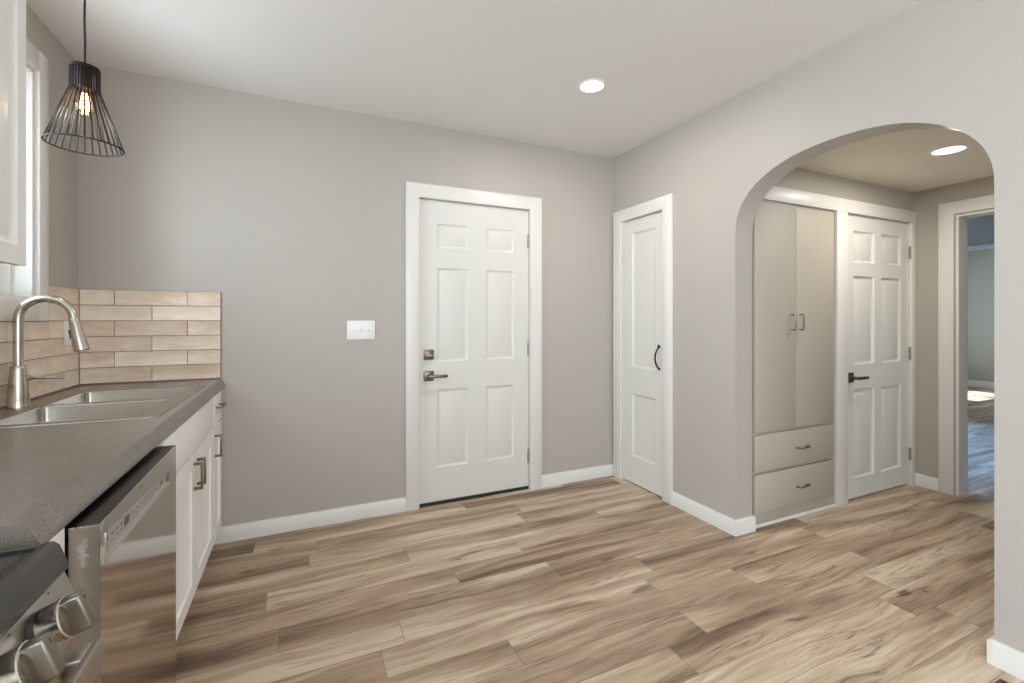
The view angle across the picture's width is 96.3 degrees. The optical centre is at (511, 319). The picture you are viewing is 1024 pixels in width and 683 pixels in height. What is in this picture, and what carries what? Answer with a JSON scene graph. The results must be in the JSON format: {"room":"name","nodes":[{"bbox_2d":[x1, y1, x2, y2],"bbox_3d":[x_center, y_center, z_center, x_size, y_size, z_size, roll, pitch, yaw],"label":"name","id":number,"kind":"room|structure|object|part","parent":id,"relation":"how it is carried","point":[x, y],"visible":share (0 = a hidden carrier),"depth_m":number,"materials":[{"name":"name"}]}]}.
{"room":"kitchen","nodes":[
{"label":"kitchen","id":0,"kind":"room"},
{"bbox_2d":[26,3,77,288],"bbox_3d":[-1.193,-0.056,-0.107,0.220,2.600,5.202,0,0,-25],"label":"wall","id":1,"kind":"structure","parent":0,"point":[63,164],"depth_m":2.13,"materials":[{"name":"grey paint"}]},
{"bbox_2d":[0,0,25,265],"bbox_3d":[-1.310,-0.532,0.808,0.325,0.768,0.862,0,0,-25],"label":"upper cabinet","id":2,"kind":"object","parent":1,"relation":"attached to","point":[12,12],"visible":1,"depth_m":1.22,"materials":[{"name":"white paint"}]},
{"bbox_2d":[0,37,48,320],"bbox_3d":[-1.915,-0.562,1.487,0.240,1.137,1.012,0,0,-25],"label":"window","id":3,"kind":"structure","parent":1,"relation":"in","point":[17,283],"depth_m":1.92,"materials":[{"name":"white paint"}]},
{"bbox_2d":[0,285,78,408],"bbox_3d":[-1.547,0.088,0.938,0.010,0.483,2.996,0,0,-25],"label":"backsplash","id":4,"kind":"structure","parent":1,"relation":"attached to","point":[45,352],"depth_m":2.00,"materials":[{"name":"beige tile"}]},
{"bbox_2d":[64,321,71,345],"bbox_3d":[-2.109,0.064,2.180,0.008,0.116,0.072,0,0,-25],"label":"wall outlet","id":5,"kind":"object","parent":4,"relation":"attached to","point":[67,341],"visible":0.64,"depth_m":2.16,"materials":[{"name":"white plastic"}]},
{"bbox_2d":[78,65,612,526],"bbox_3d":[0.115,-0.056,3.434,5.577,2.600,0.140,0,0,-25],"label":"wall","id":6,"kind":"structure","parent":0,"point":[293,212],"depth_m":2.75,"materials":[{"name":"grey paint"}]},
{"bbox_2d":[80,289,220,384],"bbox_3d":[-1.895,0.088,2.428,0.605,0.483,0.010,0,0,-25],"label":"backsplash","id":7,"kind":"structure","parent":6,"relation":"attached to","point":[133,336],"depth_m":2.42,"materials":[{"name":"beige tile"}]},
{"bbox_2d":[214,497,405,544],"bbox_3d":[-1.192,1.200,2.748,1.105,0.088,0.015,0,0,-25],"label":"baseboard","id":8,"kind":"structure","parent":6,"relation":"attached to","point":[254,529],"depth_m":2.73,"materials":[{"name":"white paint"}]},
{"bbox_2d":[347,321,374,339],"bbox_3d":[-0.941,0.066,2.862,0.166,0.118,0.018,0,0,-25],"label":"light switch","id":9,"kind":"object","parent":6,"relation":"attached to","point":[356,330],"visible":1,"depth_m":2.86,"materials":[{"name":"white plastic"}]},
{"bbox_2d":[405,181,541,510],"bbox_3d":[-0.257,0.174,3.229,0.999,2.140,0.182,0,0,-25],"label":"door","id":10,"kind":"structure","parent":6,"relation":"in","point":[473,258],"depth_m":3.18,"materials":[{"name":"white paint"}]},
{"bbox_3d":[-0.495,0.376,3.048,0.128,0.026,0.052,0,0,-25],"label":"lever","id":11,"kind":"part","parent":10,"relation":"part of","materials":[{"name":"silver metal"}]},
{"bbox_2d":[542,464,612,487],"bbox_3d":[0.515,1.200,3.533,0.660,0.088,0.015,0,0,-25],"label":"baseboard","id":12,"kind":"structure","parent":6,"relation":"attached to","point":[565,477],"depth_m":3.52,"materials":[{"name":"white paint"}]},
{"bbox_2d":[26,0,920,158],"bbox_3d":[0.374,-1.340,0.581,3.665,0.100,5.542,0,0,-25],"label":"ceiling","id":13,"kind":"structure","parent":0,"point":[513,70],"depth_m":2.20,"materials":[{"name":"white paint"}]},
{"bbox_2d":[41,0,124,156],"bbox_3d":[-1.544,-0.958,1.657,0.223,0.665,0.223,0,0,-25],"label":"pendant light","id":14,"kind":"object","parent":13,"relation":"hanging from","point":[88,75],"visible":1,"depth_m":1.64,"materials":[{"name":"black metal"}]},
{"bbox_3d":[-1.544,-0.909,1.657,0.086,0.005,0.086,0,0,-25],"label":"shade frame","id":15,"kind":"part","parent":14,"relation":"part of","materials":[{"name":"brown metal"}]},
{"bbox_3d":[-1.544,-1.092,1.657,0.008,0.368,0.008,0,0,-25],"label":"cord","id":16,"kind":"part","parent":14,"relation":"part of","materials":[{"name":"black plastic"}]},
{"bbox_2d":[78,65,92,90],"bbox_3d":[-1.544,-0.871,1.657,0.042,0.073,0.042,0,0,-25],"label":"socket","id":17,"kind":"object","parent":14,"relation":"attached to","point":[90,67],"depth_m":1.64,"materials":[{"name":"grey metal"}]},
{"bbox_2d":[578,79,605,92],"bbox_3d":[0.442,-1.287,2.532,0.156,0.006,0.156,0,0,-25],"label":"recessed light","id":18,"kind":"object","parent":13,"relation":"in","point":[589,85],"visible":1,"depth_m":2.52,"materials":[{"name":"white plastic"}]},
{"bbox_2d":[581,81,602,91],"bbox_3d":[0.442,-1.288,2.532,0.126,0.002,0.126,0,0,7],"label":"diffuser","id":19,"kind":"object","parent":18,"relation":"attached to","point":[586,86],"depth_m":2.53,"materials":[{"name":"white plastic"}]},
{"bbox_2d":[176,386,1023,682],"bbox_3d":[4.201,1.284,3.252,12.850,0.080,7.400,0,0,-25],"label":"floor","id":20,"kind":"structure","parent":0,"point":[603,579],"depth_m":2.06,"materials":[{"name":"wood"}]},
{"bbox_2d":[0,541,103,682],"bbox_3d":[-0.814,0.780,0.257,0.733,0.869,0.762,0,0,-25],"label":"range","id":21,"kind":"object","parent":20,"relation":"on","point":[42,617],"visible":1,"depth_m":0.63,"materials":[{"name":"silver metal"}]},
{"bbox_3d":[-0.590,0.418,0.548,0.042,0.059,0.056,0,0,-25],"label":"knob","id":22,"kind":"part","parent":21,"relation":"part of","materials":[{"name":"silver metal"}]},
{"bbox_3d":[-0.645,0.425,0.630,0.023,0.049,0.049,0,0,-25],"label":"knob","id":23,"kind":"part","parent":21,"relation":"part of","materials":[{"name":"grey metal"}]},
{"bbox_2d":[0,541,67,638],"bbox_3d":[-0.842,0.369,0.243,0.660,0.048,0.762,0,0,-25],"label":"cooktop","id":24,"kind":"object","parent":21,"relation":"in","point":[30,575],"depth_m":0.64,"materials":[{"name":"grey"}]},
{"bbox_3d":[-0.554,0.434,0.376,0.066,0.084,0.754,0,0,-25],"label":"control panel","id":25,"kind":"part","parent":21,"relation":"part of","materials":[{"name":"silver metal"}]},
{"bbox_3d":[-0.630,0.418,0.637,0.042,0.059,0.056,0,0,-25],"label":"knob","id":26,"kind":"part","parent":21,"relation":"part of","materials":[{"name":"silver metal"}]},
{"bbox_3d":[-0.552,0.763,0.377,0.050,0.562,0.750,0,0,-25],"label":"oven door","id":27,"kind":"part","parent":21,"relation":"part of","materials":[{"name":"silver metal"}]},
{"bbox_3d":[-0.514,0.524,0.394,0.037,0.044,0.722,0,0,-25],"label":"handle","id":28,"kind":"part","parent":21,"relation":"part of","materials":[{"name":"silver metal"}]},
{"bbox_2d":[50,528,64,553],"bbox_3d":[-1.062,0.811,0.669,0.588,0.866,0.101,0,0,-25],"label":"filler panel","id":29,"kind":"object","parent":20,"relation":"on","point":[59,538],"visible":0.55,"depth_m":0.82,"materials":[{"name":"white paint"}]},
{"bbox_2d":[64,445,175,682],"bbox_3d":[-1.159,0.815,1.020,0.562,0.858,0.604,0,0,-25],"label":"dishwasher","id":30,"kind":"object","parent":20,"relation":"on","point":[120,550],"visible":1,"depth_m":1.06,"materials":[{"name":"silver metal"}]},
{"bbox_2d":[64,470,129,576],"bbox_3d":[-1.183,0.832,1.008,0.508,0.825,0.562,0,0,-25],"label":"control panel","id":31,"kind":"object","parent":30,"relation":"in","point":[66,536],"depth_m":0.88,"materials":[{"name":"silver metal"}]},
{"bbox_2d":[157,398,212,640],"bbox_3d":[-1.552,0.811,1.748,0.620,0.866,0.983,0,0,-25],"label":"base cabinet","id":32,"kind":"object","parent":20,"relation":"on","point":[193,440],"visible":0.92,"depth_m":1.88,"materials":[{"name":"white paint"}]},
{"bbox_2d":[0,379,224,549],"bbox_3d":[-1.474,0.354,1.525,0.632,0.048,2.002,0,0,-25],"label":"countertop","id":33,"kind":"structure","parent":32,"relation":"on","point":[50,474],"depth_m":1.10,"materials":[{"name":"grey stone"}]},
{"bbox_2d":[6,295,89,408],"bbox_3d":[-1.778,0.117,1.770,0.239,0.426,0.096,0,0,-25],"label":"faucet","id":34,"kind":"object","parent":33,"relation":"on","point":[18,393],"visible":1,"depth_m":1.72,"materials":[{"name":"silver metal"}]},
{"bbox_3d":[-1.779,0.042,1.752,0.188,0.276,0.030,0,0,-25],"label":"gooseneck spout","id":35,"kind":"part","parent":34,"relation":"part of","materials":[{"name":"silver metal"}]},
{"bbox_3d":[-1.824,0.235,1.770,0.125,0.047,0.058,0,0,-25],"label":"lever handle","id":36,"kind":"part","parent":34,"relation":"part of","materials":[{"name":"silver metal"}]},
{"bbox_2d":[0,385,203,428],"bbox_3d":[-1.583,0.422,1.815,0.489,0.196,0.818,0,0,-25],"label":"sink","id":37,"kind":"object","parent":33,"relation":"in","point":[139,403],"visible":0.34,"depth_m":1.79,"materials":[{"name":"silver metal"}]},
{"bbox_3d":[-1.510,0.420,1.635,0.394,0.191,0.363,0,0,-25],"label":"bowl","id":38,"kind":"part","parent":37,"relation":"part of","materials":[{"name":"silver metal"}]},
{"bbox_3d":[-1.672,0.420,1.987,0.394,0.191,0.363,0,0,-25],"label":"bowl","id":39,"kind":"part","parent":37,"relation":"part of","materials":[{"name":"silver metal"}]},
{"bbox_3d":[-1.318,0.468,1.883,0.018,0.152,0.922,0,0,-25],"label":"false drawer","id":40,"kind":"part","parent":32,"relation":"part of","materials":[{"name":"white paint"}]},
{"bbox_3d":[-1.242,0.847,1.717,0.018,0.585,0.427,0,0,-25],"label":"door","id":41,"kind":"part","parent":32,"relation":"part of","materials":[{"name":"white paint"}]},
{"bbox_3d":[-1.296,0.646,1.894,0.032,0.112,0.014,0,0,-25],"label":"handle","id":42,"kind":"part","parent":32,"relation":"part of","materials":[{"name":"silver metal"}]},
{"bbox_3d":[-1.324,0.646,1.956,0.032,0.112,0.014,0,0,-25],"label":"handle","id":43,"kind":"part","parent":32,"relation":"part of","materials":[{"name":"silver metal"}]},
{"bbox_3d":[-1.422,0.847,2.108,0.018,0.585,0.425,0,0,-25],"label":"door","id":44,"kind":"part","parent":32,"relation":"part of","materials":[{"name":"white paint"}]},
{"bbox_2d":[212,390,225,544],"bbox_3d":[-1.815,0.811,2.319,0.620,0.866,0.270,0,0,-25],"label":"base cabinet","id":45,"kind":"object","parent":20,"relation":"on","point":[218,405],"visible":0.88,"depth_m":2.45,"materials":[{"name":"white paint"}]},
{"bbox_3d":[-1.569,0.468,2.428,0.018,0.152,0.254,0,0,-25],"label":"drawer","id":46,"kind":"part","parent":45,"relation":"part of","materials":[{"name":"white paint"}]},
{"bbox_3d":[-1.569,0.847,2.428,0.018,0.585,0.254,0,0,-25],"label":"door","id":47,"kind":"part","parent":45,"relation":"part of","materials":[{"name":"white paint"}]},
{"bbox_3d":[-1.505,0.646,2.350,0.032,0.112,0.014,0,0,-25],"label":"handle","id":48,"kind":"part","parent":45,"relation":"part of","materials":[{"name":"silver metal"}]},
{"bbox_3d":[-1.543,0.456,2.433,0.032,0.010,0.120,0,0,-25],"label":"handle","id":49,"kind":"part","parent":45,"relation":"part of","materials":[{"name":"silver metal"}]},
{"bbox_2d":[752,200,835,527],"bbox_3d":[1.714,0.261,3.054,0.810,1.966,0.452,0,0,-25],"label":"cupboard","id":50,"kind":"object","parent":20,"relation":"on","point":[793,245],"visible":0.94,"depth_m":2.85,"materials":[{"name":"beige paint"}]},
{"bbox_3d":[1.603,-0.012,2.801,0.374,1.372,0.019,0,0,-25],"label":"door","id":51,"kind":"part","parent":50,"relation":"part of","materials":[{"name":"beige paint"}]},
{"bbox_3d":[1.778,1.042,2.880,0.756,0.233,0.022,0,0,-25],"label":"drawer","id":52,"kind":"part","parent":50,"relation":"part of","materials":[{"name":"beige paint"}]},
{"bbox_3d":[1.778,0.800,2.880,0.756,0.218,0.022,0,0,-25],"label":"drawer","id":53,"kind":"part","parent":50,"relation":"part of","materials":[{"name":"beige paint"}]},
{"bbox_3d":[1.746,0.016,2.838,0.011,0.106,0.033,0,0,-25],"label":"handle","id":54,"kind":"part","parent":50,"relation":"part of","materials":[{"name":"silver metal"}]},
{"bbox_3d":[1.789,1.237,2.890,0.810,0.014,0.011,0,0,-25],"label":"toe trim","id":55,"kind":"part","parent":50,"relation":"part of","materials":[{"name":"white paint"}]},
{"bbox_3d":[1.819,0.016,2.872,0.011,0.106,0.033,0,0,-25],"label":"handle","id":56,"kind":"part","parent":50,"relation":"part of","materials":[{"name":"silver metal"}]},
{"bbox_3d":[1.949,-0.012,2.960,0.378,1.372,0.019,0,0,-25],"label":"door","id":57,"kind":"part","parent":50,"relation":"part of","materials":[{"name":"beige paint"}]},
{"bbox_2d":[994,679,1007,682],"bbox_3d":[1.691,1.242,1.432,0.120,0.005,0.280,0,0,-25],"label":"floor vent","id":58,"kind":"object","parent":20,"relation":"in","point":[999,680],"visible":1,"depth_m":1.57,"materials":[{"name":"brown metal"}]},
{"bbox_2d":[613,0,1023,652],"bbox_3d":[1.963,-0.056,1.344,0.140,2.600,5.202,0,0,-25],"label":"wall","id":59,"kind":"structure","parent":0,"point":[957,65],"depth_m":2.26,"materials":[{"name":"grey paint"}]},
{"bbox_2d":[613,193,672,504],"bbox_3d":[0.999,0.198,3.390,0.173,2.092,0.631,0,0,-25],"label":"door","id":60,"kind":"structure","parent":59,"relation":"in","point":[643,232],"depth_m":3.38,"materials":[{"name":"white paint"}]},
{"bbox_3d":[0.983,0.241,3.376,0.040,1.990,0.433,0,0,-25],"label":"panel","id":61,"kind":"part","parent":60,"relation":"part of","materials":[{"name":"white paint"}]},
{"bbox_3d":[1.014,0.265,3.208,0.048,0.183,0.020,0,0,-25],"label":"pull handle","id":62,"kind":"part","parent":60,"relation":"part of","materials":[{"name":"black metal"}]},
{"bbox_2d":[672,491,733,534],"bbox_3d":[1.180,1.200,2.861,0.015,0.088,0.484,0,0,-25],"label":"baseboard","id":63,"kind":"structure","parent":59,"relation":"attached to","point":[723,522],"depth_m":2.83,"materials":[{"name":"white paint"}]},
{"bbox_2d":[733,515,755,536],"bbox_3d":[1.353,1.200,2.667,0.167,0.088,0.015,0,0,-25],"label":"baseboard","id":64,"kind":"structure","parent":59,"relation":"attached to","point":[746,525],"depth_m":2.65,"materials":[{"name":"white paint"}]},
{"bbox_2d":[987,635,993,664],"bbox_3d":[1.802,1.200,1.692,0.167,0.088,0.015,0,0,-25],"label":"baseboard","id":65,"kind":"structure","parent":59,"relation":"attached to","point":[990,640],"depth_m":1.66,"materials":[{"name":"white paint"}]},
{"bbox_2d":[992,640,1023,680],"bbox_3d":[2.357,1.200,0.301,0.015,0.088,2.977,0,0,-25],"label":"baseboard","id":66,"kind":"structure","parent":59,"relation":"attached to","point":[1010,660],"depth_m":1.61,"materials":[{"name":"white paint"}]},
{"bbox_2d":[765,168,912,222],"bbox_3d":[2.252,-1.019,3.171,1.912,0.594,0.110,0,0,-25],"label":"wall","id":67,"kind":"structure","parent":0,"point":[799,179],"depth_m":3.12,"materials":[{"name":"beige paint"}]},
{"bbox_2d":[763,186,915,506],"bbox_3d":[2.226,0.216,3.086,1.790,2.056,0.022,0,0,-25],"label":"trim","id":68,"kind":"structure","parent":67,"relation":"attached to","point":[841,207],"depth_m":3.07,"materials":[{"name":"white paint"}]},
{"bbox_2d":[848,214,911,498],"bbox_3d":[2.613,0.255,3.299,0.807,1.979,0.158,0,0,-25],"label":"door","id":69,"kind":"structure","parent":67,"relation":"in","point":[879,250],"depth_m":3.29,"materials":[{"name":"white paint"}]},
{"bbox_3d":[2.377,0.398,3.132,0.128,0.026,0.052,0,0,-25],"label":"lever","id":70,"kind":"part","parent":69,"relation":"part of","materials":[{"name":"black metal"}]},
{"bbox_2d":[797,129,993,191],"bbox_3d":[3.147,-1.012,1.224,1.912,0.100,4.395,0,0,-25],"label":"ceiling","id":71,"kind":"structure","parent":0,"point":[901,160],"depth_m":2.79,"materials":[{"name":"white paint"}]},
{"bbox_2d":[928,144,969,155],"bbox_3d":[2.475,-0.959,2.600,0.172,0.006,0.172,0,0,-25],"label":"recessed light","id":72,"kind":"object","parent":71,"relation":"in","point":[946,150],"visible":1,"depth_m":2.58,"materials":[{"name":"white plastic"}]},
{"bbox_2d":[932,146,965,154],"bbox_3d":[2.475,-0.960,2.600,0.142,0.002,0.142,0,0,-11],"label":"diffuser","id":73,"kind":"object","parent":72,"relation":"attached to","point":[946,150],"depth_m":2.60,"materials":[{"name":"white plastic"}]},
{"bbox_2d":[913,176,993,494],"bbox_3d":[3.920,-0.036,1.689,0.120,2.560,4.195,0,0,-25],"label":"wall","id":74,"kind":"structure","parent":0,"point":[925,202],"depth_m":3.38,"materials":[{"name":"beige paint"}]},
{"bbox_2d":[915,473,937,490],"bbox_3d":[3.063,1.200,3.392,0.015,0.088,0.153,0,0,-25],"label":"baseboard","id":75,"kind":"structure","parent":74,"relation":"attached to","point":[921,480],"depth_m":3.38,"materials":[{"name":"white paint"}]},
{"bbox_2d":[938,195,993,495],"bbox_3d":[3.378,0.205,2.848,0.144,2.077,1.098,0,0,-25],"label":"trim","id":76,"kind":"structure","parent":74,"relation":"attached to","point":[946,212],"depth_m":3.25,"materials":[{"name":"white paint"}]},
{"bbox_2d":[968,249,993,381],"bbox_3d":[9.800,-0.036,5.903,0.140,2.560,6.940,0,0,-25],"label":"wall","id":77,"kind":"structure","parent":0,"point":[980,262],"depth_m":8.38,"materials":[{"name":"grey paint"}]},
{"bbox_2d":[968,380,993,388],"bbox_3d":[9.759,1.184,5.807,0.015,0.120,6.800,0,0,-25],"label":"baseboard","id":78,"kind":"structure","parent":77,"relation":"attached to","point":[972,383],"depth_m":8.37,"materials":[{"name":"white paint"}]},
{"bbox_2d":[968,215,993,245],"bbox_3d":[5.884,-0.036,4.103,0.120,2.560,6.940,0,0,-25],"label":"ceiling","id":79,"kind":"structure","parent":0,"point":[980,229],"depth_m":5.19,"materials":[{"name":"beige paint"}]},
{"bbox_2d":[968,243,993,250],"bbox_3d":[5.600,-0.826,4.721,0.160,0.040,2.740,0,0,-25],"label":"trim","id":80,"kind":"structure","parent":79,"relation":"attached to","point":[984,246],"depth_m":5.20,"materials":[{"name":"white paint"}]}
]}

